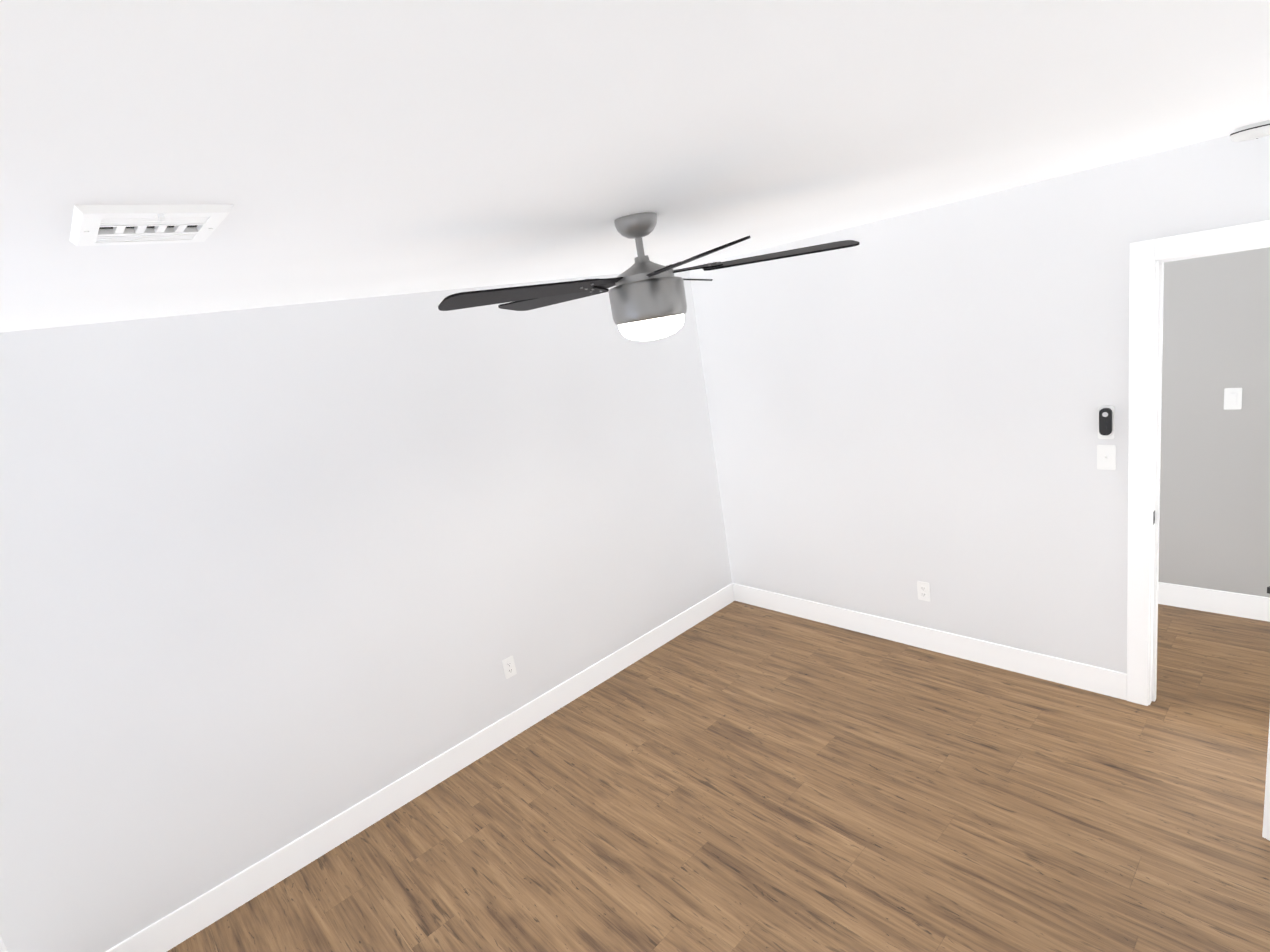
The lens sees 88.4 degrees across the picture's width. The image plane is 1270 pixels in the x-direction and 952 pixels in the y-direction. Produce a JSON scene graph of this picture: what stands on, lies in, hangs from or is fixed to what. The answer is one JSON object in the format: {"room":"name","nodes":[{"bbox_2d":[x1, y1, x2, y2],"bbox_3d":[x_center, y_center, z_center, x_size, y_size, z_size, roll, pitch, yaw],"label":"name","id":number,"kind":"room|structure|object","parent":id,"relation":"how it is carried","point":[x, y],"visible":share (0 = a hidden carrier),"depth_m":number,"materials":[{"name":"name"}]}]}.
{"room":"empty bedroom","nodes":[
{"label":"empty bedroom","id":0,"kind":"room"},
{"bbox_2d":[0,936,7,951],"bbox_3d":[-1.282,0.954,0.838,0.120,2.440,3.600,-20,17,-39],"label":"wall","id":1,"kind":"structure","parent":0,"point":[3,948],"depth_m":2.29,"materials":[{"name":"white paint"}]},
{"bbox_2d":[0,267,731,951],"bbox_3d":[-0.482,0.129,3.846,5.300,2.440,0.120,-20,17,-39],"label":"wall","id":2,"kind":"structure","parent":0,"point":[272,579],"depth_m":2.86,"materials":[{"name":"white paint"}]},
{"bbox_2d":[105,583,732,951],"bbox_3d":[-0.713,1.408,3.649,4.030,0.140,0.013,-20,17,-39],"label":"baseboard","id":3,"kind":"structure","parent":2,"relation":"attached to","point":[211,906],"depth_m":3.21,"materials":[{"name":"paint"}]},
{"bbox_2d":[502,656,516,678],"bbox_3d":[-0.699,1.065,3.638,0.070,0.115,0.008,-20,17,-39],"label":"outlet","id":4,"kind":"object","parent":2,"relation":"attached to","point":[508,664],"visible":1,"depth_m":3.63,"materials":[{"name":"white plastic"}]},
{"bbox_2d":[0,0,1269,332],"bbox_3d":[0.774,-0.927,1.874,5.420,0.060,4.600,-20,17,-39],"label":"ceiling","id":5,"kind":"structure","parent":0,"point":[332,150],"depth_m":1.08,"materials":[{"name":"white paint"}]},
{"bbox_2d":[69,204,233,245],"bbox_3d":[-0.884,-0.450,1.195,0.224,0.024,0.270,-20,17,-39],"label":"ceiling vent","id":6,"kind":"object","parent":5,"relation":"in","point":[95,225],"visible":1,"depth_m":1.16,"materials":[{"name":"white plastic"}]},
{"bbox_2d":[438,212,859,340],"bbox_3d":[-0.005,-0.614,2.066,1.262,0.376,1.262,-20,17,-39],"label":"ceiling fan","id":7,"kind":"object","parent":5,"relation":"hanging from","point":[647,296],"visible":1,"depth_m":1.98,"materials":[{"name":"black metal"}]},
{"bbox_2d":[1230,120,1269,141],"bbox_3d":[2.147,-1.191,2.258,0.136,0.043,0.136,-20,17,-39],"label":"smoke detector","id":8,"kind":"object","parent":5,"relation":"attached to","point":[1253,131],"visible":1,"depth_m":2.23,"materials":[{"name":"white plastic"}]},
{"bbox_2d":[167,601,1269,951],"bbox_3d":[1.175,1.478,2.426,5.420,0.060,4.600,-20,17,-39],"label":"floor","id":9,"kind":"structure","parent":0,"point":[737,777],"depth_m":2.77,"materials":[{"name":"brown wood"}]},
{"bbox_2d":[689,135,1269,672],"bbox_3d":[2.062,-0.125,3.102,0.120,2.440,4.360,-20,17,-39],"label":"wall","id":10,"kind":"structure","parent":0,"point":[901,405],"depth_m":3.39,"materials":[{"name":"white paint"}]},
{"bbox_2d":[917,581,929,600],"bbox_3d":[1.670,0.668,3.783,0.008,0.115,0.070,-20,17,-39],"label":"outlet","id":11,"kind":"object","parent":10,"relation":"attached to","point":[923,589],"visible":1,"depth_m":3.78,"materials":[{"name":"white plastic"}]},
{"bbox_2d":[733,583,1126,699],"bbox_3d":[1.562,0.944,4.016,0.016,0.140,2.383,-20,17,-39],"label":"baseboard","id":12,"kind":"structure","parent":10,"relation":"attached to","point":[1091,678],"depth_m":3.73,"materials":[{"name":"paint"}]},
{"bbox_2d":[1098,406,1114,438],"bbox_3d":[2.095,-0.236,2.907,0.022,0.150,0.062,-20,17,-39],"label":"remote control","id":13,"kind":"object","parent":10,"relation":"attached to","point":[1106,422],"visible":1,"depth_m":2.90,"materials":[{"name":"black plastic"}]},
{"bbox_2d":[1097,445,1115,469],"bbox_3d":[2.123,-0.083,2.944,0.016,0.115,0.070,-20,17,-39],"label":"toggle","id":14,"kind":"object","parent":10,"relation":"attached to","point":[1106,457],"visible":1,"depth_m":2.94,"materials":[{"name":"white plastic"}]},
{"bbox_2d":[1127,220,1269,705],"bbox_3d":[2.564,0.072,2.612,0.152,2.117,0.934,-20,17,-39],"label":"door frame","id":15,"kind":"structure","parent":10,"relation":"attached to","point":[1145,255],"depth_m":2.81,"materials":[{"name":"paint"}]},
{"bbox_2d":[1262,586,1269,840],"bbox_3d":[2.436,0.228,2.205,0.800,2.013,0.135,-14,13,-18],"label":"hall door","id":16,"kind":"structure","parent":10,"relation":"in","point":[1266,826],"depth_m":2.28,"materials":[{"name":"white paint"}]},
{"bbox_2d":[1158,247,1269,596],"bbox_3d":[2.936,-0.429,3.788,0.120,2.440,4.480,-20,17,-39],"label":"wall","id":17,"kind":"structure","parent":0,"point":[1214,528],"depth_m":3.51,"materials":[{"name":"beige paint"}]},
{"bbox_2d":[1158,582,1269,621],"bbox_3d":[3.033,0.692,4.045,0.013,0.140,4.360,-20,17,-39],"label":"baseboard","id":18,"kind":"structure","parent":17,"relation":"attached to","point":[1189,597],"depth_m":3.73,"materials":[{"name":"paint"}]},
{"bbox_2d":[1224,388,1241,409],"bbox_3d":[3.154,-0.407,3.446,0.010,0.115,0.070,-20,17,-39],"label":"rocker light switch","id":19,"kind":"object","parent":17,"relation":"attached to","point":[1232,398],"visible":1,"depth_m":3.44,"materials":[{"name":"white plastic"}]}
]}

